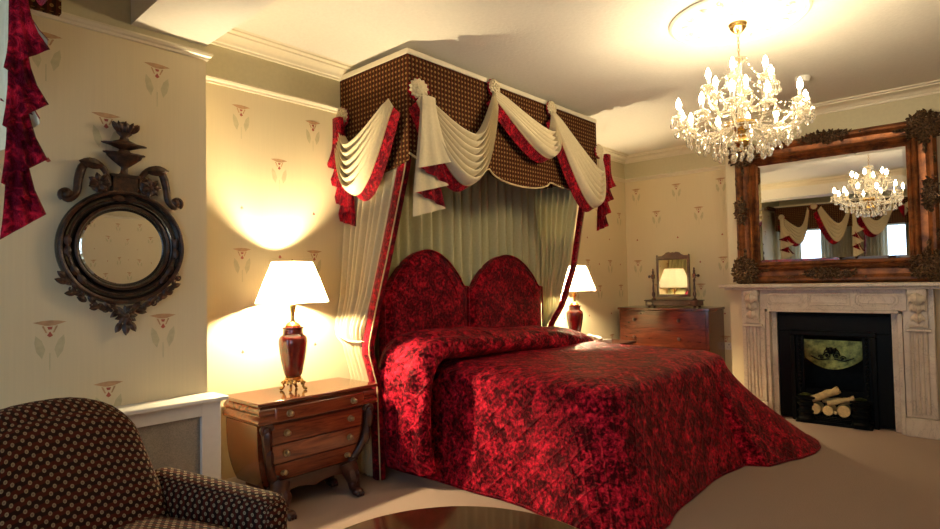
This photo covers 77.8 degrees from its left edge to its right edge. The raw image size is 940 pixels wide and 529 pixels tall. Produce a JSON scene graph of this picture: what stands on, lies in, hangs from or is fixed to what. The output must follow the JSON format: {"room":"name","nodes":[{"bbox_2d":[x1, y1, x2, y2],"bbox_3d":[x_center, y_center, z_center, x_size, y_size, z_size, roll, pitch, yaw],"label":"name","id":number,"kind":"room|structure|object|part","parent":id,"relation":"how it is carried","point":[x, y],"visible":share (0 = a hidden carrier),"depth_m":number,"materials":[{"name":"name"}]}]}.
{"room":"historic interior","nodes":[
{"label":"historic interior","id":0,"kind":"room"},
{"bbox_2d":[0,0,206,408],"bbox_3d":[-2.252,0.000,2.584,0.337,2.950,2.010,-3,-2,42],"label":"wall","id":1,"kind":"structure","parent":0,"point":[52,345],"depth_m":2.85,"materials":[{"name":"beige paper"}]},
{"bbox_2d":[54,120,183,334],"bbox_3d":[-1.713,-0.182,2.884,0.076,1.062,0.577,-3,-2,42],"label":"round wall mirror","id":2,"kind":"object","parent":1,"relation":"attached to","point":[118,245],"visible":1,"depth_m":2.87,"materials":[{"name":"brown wood"}]},
{"bbox_3d":[-1.821,-0.399,2.767,0.060,0.220,0.231,-3,-2,42],"label":"scroll arm","id":3,"kind":"part","parent":2,"relation":"part of","materials":[{"name":"brown wood"}]},
{"bbox_3d":[-1.721,-0.086,2.894,0.044,0.570,0.570,-3,-2,42],"label":"frame","id":4,"kind":"part","parent":2,"relation":"part of","materials":[{"name":"brown wood"}]},
{"bbox_3d":[-1.723,-0.085,2.896,0.010,0.388,0.388,-3,-2,42],"label":"convex glass","id":5,"kind":"part","parent":2,"relation":"part of","materials":[{"name":"white mirror"}]},
{"bbox_3d":[-1.600,-0.396,3.011,0.060,0.220,0.231,-3,-2,42],"label":"scroll arm","id":6,"kind":"part","parent":2,"relation":"part of","materials":[{"name":"brown wood"}]},
{"bbox_2d":[224,477,268,490],"bbox_3d":[0.152,1.395,4.159,1.690,0.170,7.600,-3,-2,42],"label":"baseboard","id":7,"kind":"structure","parent":1,"relation":"attached to","point":[233,479],"depth_m":3.63,"materials":[{"name":"white paint"}]},
{"bbox_2d":[206,44,627,479],"bbox_3d":[0.174,0.046,5.514,0.002,2.950,5.590,-3,-2,42],"label":"wall","id":8,"kind":"structure","parent":0,"point":[270,192],"depth_m":3.89,"materials":[{"name":"beige paper"}]},
{"bbox_2d":[236,0,939,153],"bbox_3d":[1.579,-1.544,2.775,6.070,0.001,8.000,-3,-2,42],"label":"ceiling","id":9,"kind":"structure","parent":0,"point":[618,64],"depth_m":4.01,"materials":[{"name":"paint"}]},
{"bbox_2d":[131,0,275,45],"bbox_3d":[0.301,-1.439,1.360,5.875,0.250,0.430,-3,-2,42],"label":"ceiling beam","id":10,"kind":"structure","parent":9,"relation":"attached to","point":[201,22],"depth_m":2.90,"materials":[{"name":"white paint"}]},
{"bbox_2d":[327,48,615,230],"bbox_3d":[0.196,-0.836,4.899,1.020,1.133,2.803,-3,-2,42],"label":"canopy","id":11,"kind":"object","parent":9,"relation":"hanging from","point":[458,124],"visible":1,"depth_m":4.15,"materials":[{"name":"beige fabric"}]},
{"bbox_3d":[-0.759,-0.751,4.025,0.655,0.558,0.058,-3,-2,42],"label":"swag cord","id":12,"kind":"part","parent":11,"relation":"part of","materials":[{"name":"beige fabric"}]},
{"bbox_2d":[335,159,410,480],"bbox_3d":[-0.649,0.335,4.050,0.728,2.291,0.190,-2,-2,33],"label":"curtain","id":13,"kind":"object","parent":11,"relation":"hanging from","point":[368,246],"visible":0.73,"depth_m":4.04,"materials":[{"name":"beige fabric"}]},
{"bbox_3d":[-0.539,0.328,3.897,0.370,2.291,0.070,-3,-2,40],"label":"border cord","id":14,"kind":"part","parent":13,"relation":"part of","materials":[{"name":"fabric"}]},
{"bbox_3d":[-0.043,-0.905,4.091,0.058,0.720,0.849,-3,-2,42],"label":"swag cord","id":15,"kind":"part","parent":11,"relation":"part of","materials":[{"name":"beige fabric"}]},
{"bbox_2d":[374,157,539,367],"bbox_3d":[-0.075,-0.081,5.151,0.099,2.490,2.325,-3,-2,42],"label":"curtain","id":16,"kind":"object","parent":11,"relation":"hanging from","point":[490,218],"visible":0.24,"depth_m":5.28,"materials":[{"name":"beige fabric"}]},
{"bbox_3d":[0.418,-0.672,4.699,0.014,0.102,2.429,-3,-2,42],"label":"edge cord","id":17,"kind":"part","parent":11,"relation":"part of","materials":[{"name":"beige fabric"}]},
{"bbox_3d":[0.478,-1.067,4.675,0.058,0.382,0.810,-3,-2,42],"label":"swag cord","id":18,"kind":"part","parent":11,"relation":"part of","materials":[{"name":"beige fabric"}]},
{"bbox_2d":[535,187,584,326],"bbox_3d":[0.923,0.361,5.825,0.176,2.291,0.659,0,-2,-38],"label":"curtain","id":19,"kind":"object","parent":11,"relation":"hanging from","point":[556,207],"visible":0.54,"depth_m":5.89,"materials":[{"name":"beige fabric"}]},
{"bbox_3d":[1.008,0.359,5.814,0.530,2.291,0.072,-3,-2,43],"label":"border cord","id":20,"kind":"part","parent":19,"relation":"part of","materials":[{"name":"fabric"}]},
{"bbox_3d":[1.010,-0.882,5.254,0.058,0.733,0.849,-3,-2,42],"label":"swag cord","id":21,"kind":"part","parent":11,"relation":"part of","materials":[{"name":"beige fabric"}]},
{"bbox_2d":[669,0,812,45],"bbox_3d":[1.648,-1.500,3.588,0.800,0.036,0.800,-3,-2,42],"label":"ceiling rose","id":22,"kind":"object","parent":9,"relation":"attached to","point":[703,22],"visible":0.98,"depth_m":3.56,"materials":[{"name":"white paint"}]},
{"bbox_2d":[670,20,815,163],"bbox_3d":[1.657,-1.060,3.574,0.815,0.847,0.841,-3,-2,42],"label":"chandelier","id":23,"kind":"object","parent":22,"relation":"hanging from","point":[741,125],"visible":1,"depth_m":3.51,"materials":[{"name":"clear glass"}]},
{"bbox_3d":[1.283,-0.988,3.582,0.030,0.068,0.031,-3,-2,42],"label":"candle bulb","id":24,"kind":"part","parent":23,"relation":"part of","materials":[{"name":"beige glass"}]},
{"bbox_3d":[1.438,-0.842,3.573,0.344,0.110,0.015,-1,-2,2],"label":"glass arm","id":25,"kind":"part","parent":23,"relation":"part of"},
{"bbox_3d":[1.355,-0.975,3.407,0.030,0.068,0.031,-3,-2,42],"label":"candle bulb","id":26,"kind":"part","parent":23,"relation":"part of","materials":[{"name":"beige glass"}]},
{"bbox_3d":[1.485,-0.831,3.675,0.311,0.092,0.015,-2,-2,32],"label":"glass arm","id":27,"kind":"part","parent":23,"relation":"part of"},
{"bbox_3d":[1.470,-1.181,3.597,0.030,0.068,0.031,-3,-2,42],"label":"candle bulb","id":28,"kind":"part","parent":23,"relation":"part of","materials":[{"name":"beige glass"}]},
{"bbox_3d":[1.555,-0.839,3.763,0.015,0.110,0.344,0,-2,-28],"label":"glass arm","id":29,"kind":"part","parent":23,"relation":"part of"},
{"bbox_3d":[1.479,-0.838,3.469,0.311,0.092,0.015,0,-2,-28],"label":"glass arm","id":30,"kind":"part","parent":23,"relation":"part of"},
{"bbox_3d":[1.535,-1.006,3.585,0.151,0.154,0.015,-1,-2,6],"label":"glass arm","id":31,"kind":"part","parent":23,"relation":"part of"},
{"bbox_3d":[1.608,-1.005,3.685,0.015,0.154,0.150,0,-2,-24],"label":"glass arm","id":32,"kind":"part","parent":23,"relation":"part of"},
{"bbox_3d":[1.461,-1.002,3.253,0.030,0.068,0.031,-3,-2,42],"label":"candle bulb","id":33,"kind":"part","parent":23,"relation":"part of","materials":[{"name":"beige glass"}]},
{"bbox_3d":[1.545,-1.188,3.428,0.030,0.068,0.031,-3,-2,42],"label":"candle bulb","id":34,"kind":"part","parent":23,"relation":"part of","materials":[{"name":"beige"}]},
{"bbox_3d":[1.544,-0.851,3.377,0.015,0.110,0.344,-2,-2,32],"label":"glass arm","id":35,"kind":"part","parent":23,"relation":"part of"},
{"bbox_3d":[1.652,-1.319,3.582,0.014,0.206,0.014,-1,-2,-3],"label":"chain","id":36,"kind":"part","parent":23,"relation":"part of","materials":[{"name":"gold metal"}]},
{"bbox_3d":[1.656,-1.087,3.575,0.129,0.395,0.134,-3,-2,42],"label":"glass stem","id":37,"kind":"part","parent":23,"relation":"part of","materials":[{"name":"clear glass"}]},
{"bbox_3d":[1.708,-1.014,3.459,0.015,0.154,0.150,0,-2,-24],"label":"glass arm","id":38,"kind":"part","parent":23,"relation":"part of"},
{"bbox_3d":[1.655,-0.844,3.360,0.015,0.092,0.311,-1,-2,2],"label":"glass arm","id":39,"kind":"part","parent":23,"relation":"part of"},
{"bbox_3d":[1.843,-0.838,3.665,0.311,0.092,0.015,0,-2,-28],"label":"glass arm","id":40,"kind":"part","parent":23,"relation":"part of"},
{"bbox_3d":[1.780,-1.012,3.559,0.151,0.154,0.015,-1,-2,6],"label":"glass arm","id":41,"kind":"part","parent":23,"relation":"part of"},
{"bbox_3d":[1.729,-1.192,3.409,0.030,0.068,0.031,-3,-2,42],"label":"candle bulb","id":42,"kind":"part","parent":23,"relation":"part of","materials":[{"name":"beige glass"}]},
{"bbox_3d":[1.648,-0.986,3.226,0.030,0.068,0.031,-3,-2,42],"label":"candle bulb","id":43,"kind":"part","parent":23,"relation":"part of","materials":[{"name":"beige glass"}]},
{"bbox_3d":[1.767,-0.855,3.371,0.015,0.110,0.344,0,-2,-28],"label":"glass arm","id":44,"kind":"part","parent":23,"relation":"part of"},
{"bbox_3d":[1.884,-0.851,3.561,0.344,0.110,0.015,-1,-2,2],"label":"glass arm","id":45,"kind":"part","parent":23,"relation":"part of"},
{"bbox_3d":[1.837,-0.845,3.458,0.311,0.092,0.015,-2,-2,32],"label":"glass arm","id":46,"kind":"part","parent":23,"relation":"part of"},
{"bbox_3d":[1.836,-1.010,3.242,0.030,0.068,0.031,-3,-2,42],"label":"candle bulb","id":47,"kind":"part","parent":23,"relation":"part of","materials":[{"name":"beige glass"}]},
{"bbox_2d":[795,75,810,83],"bbox_3d":[2.670,-1.481,4.672,0.110,0.047,0.110,-3,-2,42],"label":"smoke detector","id":48,"kind":"object","parent":9,"relation":"attached to","point":[805,78],"visible":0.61,"depth_m":4.63,"materials":[{"name":"beige plastic"}]},
{"bbox_2d":[287,411,939,528],"bbox_3d":[1.635,1.404,2.681,6.070,0.001,8.000,-3,-2,42],"label":"floor","id":49,"kind":"structure","parent":0,"point":[884,478],"depth_m":3.66,"materials":[{"name":"beige carpet"}]},
{"bbox_2d":[0,397,286,528],"bbox_3d":[-1.235,0.968,2.010,0.964,0.940,0.895,-2,-2,22],"label":"armchair","id":50,"kind":"object","parent":49,"relation":"on","point":[66,462],"visible":1,"depth_m":2.15,"materials":[{"name":"fabric"}]},
{"bbox_3d":[-1.484,0.846,2.114,0.431,0.680,0.660,-2,-2,22],"label":"backrest","id":51,"kind":"part","parent":50,"relation":"part of","materials":[{"name":"fabric"}]},
{"bbox_2d":[115,515,233,528],"bbox_3d":[-1.083,1.043,1.947,0.640,0.240,0.545,-2,-2,22],"label":"seat cushion","id":52,"kind":"object","parent":50,"relation":"on","point":[121,521],"depth_m":2.14,"materials":[{"name":"fabric"}]},
{"bbox_3d":[-1.030,1.099,2.314,0.700,0.509,0.172,-2,-2,22],"label":"armrest","id":53,"kind":"part","parent":50,"relation":"part of","materials":[{"name":"fabric"}]},
{"bbox_2d":[115,392,228,478],"bbox_3d":[-1.759,1.081,2.686,0.184,0.778,1.245,-3,-2,42],"label":"radiator cover","id":54,"kind":"object","parent":49,"relation":"on","point":[183,432],"visible":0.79,"depth_m":2.97,"materials":[{"name":"white paint"}]},
{"bbox_3d":[-1.733,1.066,2.670,0.008,0.563,0.973,-3,-2,42],"label":"panel","id":55,"kind":"part","parent":54,"relation":"part of","materials":[{"name":"grey metal"}]},
{"bbox_2d":[115,392,228,415],"bbox_3d":[-1.766,0.703,2.697,0.184,0.023,1.245,-3,-2,42],"label":"shelf","id":56,"kind":"object","parent":54,"relation":"attached to","point":[161,406],"depth_m":2.93,"materials":[{"name":"white paint"}]},
{"bbox_2d":[223,377,377,520],"bbox_3d":[-1.043,1.146,3.709,0.500,0.695,0.855,-3,-2,42],"label":"nightstand","id":57,"kind":"object","parent":49,"relation":"on","point":[281,441],"visible":0.88,"depth_m":3.55,"materials":[{"name":"brown wood"}]},
{"bbox_3d":[-1.095,1.231,3.449,0.033,0.042,0.042,-3,-2,42],"label":"knob","id":58,"kind":"part","parent":57,"relation":"part of","materials":[{"name":"gold metal"}]},
{"bbox_3d":[-1.075,1.113,3.432,0.033,0.042,0.042,-3,-2,42],"label":"knob","id":59,"kind":"part","parent":57,"relation":"part of","materials":[{"name":"gold metal"}]},
{"bbox_3d":[-1.069,0.992,3.429,0.033,0.042,0.042,-3,-2,42],"label":"knob","id":60,"kind":"part","parent":57,"relation":"part of","materials":[{"name":"gold metal"}]},
{"bbox_3d":[-1.046,0.873,3.409,0.033,0.042,0.042,-3,-2,42],"label":"knob","id":61,"kind":"part","parent":57,"relation":"part of","materials":[{"name":"gold metal"}]},
{"bbox_2d":[254,259,328,391],"bbox_3d":[-1.133,0.382,3.724,0.461,0.835,0.461,-3,-2,42],"label":"table lamp","id":62,"kind":"object","parent":57,"relation":"on","point":[292,282],"visible":1,"depth_m":3.63,"materials":[{"name":"fabric"}]},
{"bbox_3d":[-1.136,0.245,3.729,0.461,0.007,0.461,-3,-2,42],"label":"shade trim","id":63,"kind":"part","parent":62,"relation":"part of","materials":[{"name":"white fabric"}]},
{"bbox_3d":[-1.138,0.115,3.733,0.454,0.266,0.454,-3,-2,42],"label":"lamp shade","id":64,"kind":"part","parent":62,"relation":"part of","materials":[{"name":"white fabric"}]},
{"bbox_3d":[-1.141,-0.016,3.737,0.261,0.007,0.261,-3,-2,42],"label":"shade trim","id":65,"kind":"part","parent":62,"relation":"part of","materials":[{"name":"white fabric"}]},
{"bbox_2d":[278,326,306,376],"bbox_3d":[-1.130,0.554,3.719,0.178,0.314,0.178,-3,-2,42],"label":"vase","id":66,"kind":"object","parent":62,"relation":"on","point":[292,344],"depth_m":3.66,"materials":[{"name":"ceramic"}]},
{"bbox_3d":[-0.972,1.235,3.644,0.080,0.109,0.594,-3,-2,42],"label":"drawer","id":67,"kind":"part","parent":57,"relation":"part of","materials":[{"name":"brown wood"}]},
{"bbox_3d":[-0.951,1.117,3.627,0.057,0.110,0.641,-3,-2,42],"label":"drawer","id":68,"kind":"part","parent":57,"relation":"part of","materials":[{"name":"brown wood"}]},
{"bbox_3d":[-0.944,0.996,3.622,0.045,0.115,0.655,-3,-2,42],"label":"drawer","id":69,"kind":"part","parent":57,"relation":"part of","materials":[{"name":"brown wood"}]},
{"bbox_3d":[-0.921,0.876,3.603,0.042,0.088,0.635,-3,-2,42],"label":"drawer","id":70,"kind":"part","parent":57,"relation":"part of","materials":[{"name":"brown wood"}]},
{"bbox_3d":[-0.770,1.118,3.769,0.033,0.042,0.042,-3,-2,42],"label":"knob","id":71,"kind":"part","parent":57,"relation":"part of","materials":[{"name":"gold metal"}]},
{"bbox_3d":[-0.764,0.997,3.766,0.033,0.042,0.042,-3,-2,42],"label":"knob","id":72,"kind":"part","parent":57,"relation":"part of","materials":[{"name":"gold metal"}]},
{"bbox_3d":[-0.741,0.877,3.747,0.033,0.042,0.042,-3,-2,42],"label":"knob","id":73,"kind":"part","parent":57,"relation":"part of","materials":[{"name":"gold metal"}]},
{"bbox_2d":[344,506,577,528],"bbox_3d":[-0.044,1.155,1.710,1.019,0.500,1.019,-3,-2,42],"label":"round table","id":74,"kind":"object","parent":49,"relation":"on","point":[448,517],"visible":1,"depth_m":2.09,"materials":[{"name":"brown wood"}]},
{"bbox_2d":[379,249,543,361],"bbox_3d":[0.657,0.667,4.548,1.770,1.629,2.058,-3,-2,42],"label":"headboard","id":75,"kind":"object","parent":49,"relation":"on","point":[425,290],"visible":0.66,"depth_m":4.88,"materials":[{"name":"red fabric"}]},
{"bbox_3d":[-0.342,0.496,4.709,0.085,1.220,0.935,-3,-2,42],"label":"headboard","id":76,"kind":"part","parent":75,"relation":"part of","materials":[{"name":"fabric"}]},
{"bbox_3d":[0.345,0.517,5.467,0.085,1.200,1.100,-3,-2,42],"label":"headboard","id":77,"kind":"part","parent":75,"relation":"part of","materials":[{"name":"fabric"}]},
{"bbox_2d":[378,325,820,528],"bbox_3d":[1.131,0.961,4.518,2.313,1.016,3.095,-3,-2,42],"label":"bedspread","id":78,"kind":"object","parent":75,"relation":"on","point":[561,424],"visible":0.99,"depth_m":3.80,"materials":[{"name":"red fabric"}]},
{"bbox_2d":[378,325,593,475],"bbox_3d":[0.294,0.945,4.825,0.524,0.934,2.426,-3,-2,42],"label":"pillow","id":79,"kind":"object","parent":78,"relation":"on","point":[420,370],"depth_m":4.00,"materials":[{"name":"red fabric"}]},
{"bbox_2d":[592,338,636,344],"bbox_3d":[1.338,1.177,6.218,0.624,0.690,0.760,-3,-2,42],"label":"bedside table","id":80,"kind":"object","parent":49,"relation":"on","point":[626,342],"visible":0.05,"depth_m":6.25,"materials":[{"name":"brown wood"}]},
{"bbox_2d":[562,265,595,331],"bbox_3d":[1.106,0.416,6.169,0.461,0.835,0.461,-3,-2,42],"label":"table lamp","id":81,"kind":"object","parent":80,"relation":"on","point":[582,281],"visible":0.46,"depth_m":6.08,"materials":[{"name":"red ceramic"}]},
{"bbox_2d":[566,305,582,331],"bbox_3d":[1.109,0.588,6.163,0.178,0.314,0.178,-3,-2,42],"label":"vase","id":82,"kind":"object","parent":81,"relation":"on","point":[574,315],"depth_m":6.10,"materials":[{"name":"ceramic"}]},
{"bbox_3d":[1.101,0.149,6.177,0.454,0.266,0.454,-3,-2,42],"label":"lamp shade","id":83,"kind":"part","parent":81,"relation":"part of","materials":[{"name":"white fabric"}]},
{"bbox_2d":[588,334,611,342],"bbox_3d":[1.333,0.772,6.025,0.200,0.106,0.224,0,-2,-26],"label":"telephone","id":84,"kind":"object","parent":80,"relation":"on","point":[599,338],"visible":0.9,"depth_m":5.96,"materials":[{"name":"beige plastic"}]},
{"bbox_2d":[618,306,724,360],"bbox_3d":[2.352,1.012,6.866,1.100,1.020,0.582,-3,-2,42],"label":"dresser","id":85,"kind":"object","parent":49,"relation":"on","point":[682,327],"visible":0.5,"depth_m":6.61,"materials":[{"name":"brown wood"}]},
{"bbox_3d":[2.195,0.638,6.712,1.010,0.185,0.092,-3,-2,42],"label":"drawer","id":86,"kind":"part","parent":85,"relation":"part of","materials":[{"name":"brown wood"}]},
{"bbox_3d":[2.199,0.843,6.706,1.010,0.195,0.092,-3,-2,42],"label":"drawer","id":87,"kind":"part","parent":85,"relation":"part of","materials":[{"name":"brown wood"}]},
{"bbox_2d":[644,252,704,307],"bbox_3d":[2.361,0.176,6.779,0.640,0.646,0.215,-3,-2,42],"label":"mirror","id":88,"kind":"object","parent":85,"relation":"on","point":[673,268],"visible":1,"depth_m":6.76,"materials":[{"name":"brown wood"}]},
{"bbox_3d":[2.186,0.234,6.947,0.052,0.372,0.052,-3,-2,42],"label":"post","id":89,"kind":"part","parent":88,"relation":"part of","materials":[{"name":"brown wood"}]},
{"bbox_3d":[2.366,0.144,6.786,0.396,0.465,0.026,-3,-2,42],"label":"mirror frame","id":90,"kind":"part","parent":88,"relation":"part of","materials":[{"name":"brown wood"}]},
{"bbox_3d":[2.363,0.145,6.782,0.338,0.405,0.007,-3,-2,42],"label":"glass","id":91,"kind":"part","parent":88,"relation":"part of","materials":[{"name":"white mirror"}]},
{"bbox_3d":[2.549,0.216,6.619,0.052,0.372,0.052,-3,-2,42],"label":"post","id":92,"kind":"part","parent":88,"relation":"part of","materials":[{"name":"brown wood"}]},
{"bbox_2d":[719,282,939,439],"bbox_3d":[3.274,0.812,5.286,1.860,1.285,0.249,-3,-2,42],"label":"mantelpiece","id":93,"kind":"object","parent":49,"relation":"on","point":[914,337],"visible":0.96,"depth_m":5.02,"materials":[{"name":"beige stone"}]},
{"bbox_3d":[2.981,0.331,5.524,0.320,0.126,0.009,-3,-2,42],"label":"frieze panel","id":94,"kind":"part","parent":93,"relation":"part of","materials":[{"name":"beige stone"}]},
{"bbox_3d":[3.248,0.318,5.283,0.340,0.126,0.009,-3,-2,42],"label":"frieze panel","id":95,"kind":"part","parent":93,"relation":"part of","materials":[{"name":"beige stone"}]},
{"bbox_2d":[719,282,939,287],"bbox_3d":[3.262,0.188,5.306,1.860,0.035,0.249,-3,-2,42],"label":"shelf","id":96,"kind":"object","parent":93,"relation":"attached to","point":[874,284],"depth_m":5.13,"materials":[{"name":"beige stone"}]},
{"bbox_3d":[3.273,0.216,5.316,1.770,0.022,0.219,-3,-2,42],"label":"shelf moulding","id":97,"kind":"part","parent":93,"relation":"part of","materials":[{"name":"beige stone"}]},
{"bbox_3d":[3.250,0.423,5.279,1.030,0.027,0.022,-3,-2,42],"label":"frieze moulding","id":98,"kind":"part","parent":93,"relation":"part of","materials":[{"name":"beige stone"}]},
{"bbox_2d":[728,108,939,283],"bbox_3d":[3.294,-0.549,5.356,1.735,1.464,0.144,-3,-2,42],"label":"mirror","id":99,"kind":"object","parent":93,"relation":"on","point":[862,204],"visible":0.88,"depth_m":5.28,"materials":[{"name":"brown wood"}]},
{"bbox_3d":[3.303,-0.517,5.373,1.190,0.963,0.004,-3,-2,42],"label":"glass","id":100,"kind":"part","parent":99,"relation":"part of","materials":[{"name":"white mirror"}]},
{"bbox_3d":[3.514,0.305,5.041,0.320,0.126,0.009,-3,-2,42],"label":"frieze panel","id":101,"kind":"part","parent":93,"relation":"part of","materials":[{"name":"beige stone"}]},
{"bbox_2d":[777,312,895,430],"bbox_3d":[3.326,0.949,5.336,0.898,1.012,0.306,-3,-2,42],"label":"fireplace","id":102,"kind":"object","parent":49,"relation":"on","point":[876,404],"visible":1,"depth_m":5.28,"materials":[{"name":"black metal"}]},
{"bbox_2d":[795,392,815,421],"bbox_3d":[3.128,1.318,5.418,0.170,0.248,0.170,-3,-2,42],"label":"andiron","id":103,"kind":"object","parent":102,"relation":"in","point":[805,402],"depth_m":5.38,"materials":[{"name":"black metal"}]},
{"bbox_2d":[812,401,823,413],"bbox_3d":[3.213,1.327,5.394,0.106,0.102,0.148,-3,-2,42],"label":"log","id":104,"kind":"object","parent":102,"relation":"on","point":[818,406],"visible":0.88,"depth_m":5.34,"materials":[{"name":"brown wood"}]},
{"bbox_2d":[811,386,840,401],"bbox_3d":[3.251,1.188,5.329,0.248,0.163,0.069,-2,-2,34],"label":"log","id":105,"kind":"object","parent":104,"relation":"on","point":[834,391],"visible":0.97,"depth_m":5.30,"materials":[{"name":"brown wood"}]},
{"bbox_2d":[823,404,836,415],"bbox_3d":[3.287,1.327,5.323,0.095,0.094,0.149,-3,-2,42],"label":"log","id":106,"kind":"object","parent":102,"relation":"on","point":[827,410],"visible":0.86,"depth_m":5.28,"materials":[{"name":"brown wood"}]},
{"bbox_2d":[822,397,850,403],"bbox_3d":[3.344,1.239,5.305,0.234,0.071,0.054,-3,-2,42],"label":"log","id":107,"kind":"object","parent":106,"relation":"on","point":[825,400],"visible":0.34,"depth_m":5.32,"materials":[{"name":"brown wood"}]},
{"bbox_2d":[827,396,854,405],"bbox_3d":[3.320,1.220,5.213,0.221,0.106,0.044,-2,-2,31],"label":"log","id":108,"kind":"object","parent":106,"relation":"on","point":[841,400],"visible":1,"depth_m":5.20,"materials":[{"name":"brown wood"}]},
{"bbox_2d":[804,339,862,369],"bbox_3d":[3.356,0.826,5.375,0.460,0.260,0.211,-3,-2,42],"label":"hood","id":109,"kind":"object","parent":102,"relation":"attached to","point":[828,354],"depth_m":5.31,"materials":[{"name":"green metal"}]},
{"bbox_2d":[796,387,873,430],"bbox_3d":[3.315,1.305,5.305,0.600,0.300,0.177,-3,-2,42],"label":"basket","id":110,"kind":"object","parent":102,"relation":"on","point":[862,415],"depth_m":5.26,"materials":[{"name":"black metal"}]},
{"bbox_2d":[837,404,850,417],"bbox_3d":[3.369,1.315,5.248,0.109,0.112,0.157,-2,-2,35],"label":"log","id":111,"kind":"object","parent":102,"relation":"on","point":[843,410],"visible":0.99,"depth_m":5.20,"materials":[{"name":"brown wood"}]},
{"bbox_2d":[850,398,872,428],"bbox_3d":[3.447,1.303,5.130,0.170,0.248,0.170,-3,-2,42],"label":"andiron","id":112,"kind":"object","parent":102,"relation":"in","point":[861,408],"depth_m":5.09,"materials":[{"name":"black metal"}]},
{"bbox_2d":[624,93,939,415],"bbox_3d":[3.972,-0.033,5.341,5.870,2.950,0.750,-3,-2,42],"label":"wall","id":113,"kind":"structure","parent":0,"point":[692,214],"depth_m":6.89,"materials":[{"name":"beige paper"}]},
{"bbox_2d":[210,27,939,163],"bbox_3d":[2.321,-1.489,3.592,5.870,0.084,5.590,-3,-2,42],"label":"trim","id":114,"kind":"structure","parent":113,"relation":"attached to","point":[236,39],"depth_m":4.87,"materials":[{"name":"beige paint"}]},
{"bbox_2d":[725,342,731,349],"bbox_3d":[2.988,0.943,6.715,0.086,0.086,0.011,-3,-2,42],"label":"wall socket","id":115,"kind":"object","parent":113,"relation":"attached to","point":[728,346],"visible":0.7,"depth_m":6.72,"materials":[{"name":"beige plastic"}]},
{"bbox_3d":[3.849,-0.173,0.836,0.002,2.950,7.600,-3,-2,42],"label":"wall","id":116,"kind":"structure","parent":0,"visible":0},
{"bbox_2d":[30,9,730,182],"bbox_3d":[1.652,-1.236,2.839,5.870,0.050,7.600,-3,-2,42],"label":"trim","id":117,"kind":"structure","parent":116,"relation":"attached to","point":[67,18],"depth_m":3.21,"materials":[{"name":"beige paint"}]},
{"bbox_3d":[-0.798,-0.115,-0.179,5.535,2.950,0.140,-3,-2,42],"label":"wall window","id":118,"kind":"structure","parent":0,"visible":0},
{"bbox_2d":[0,0,60,238],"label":"curtain","id":119,"kind":"object","parent":118,"relation":"attached to","point":[21,39],"depth_m":1.37,"materials":[{"name":"red fabric"}]}
]}

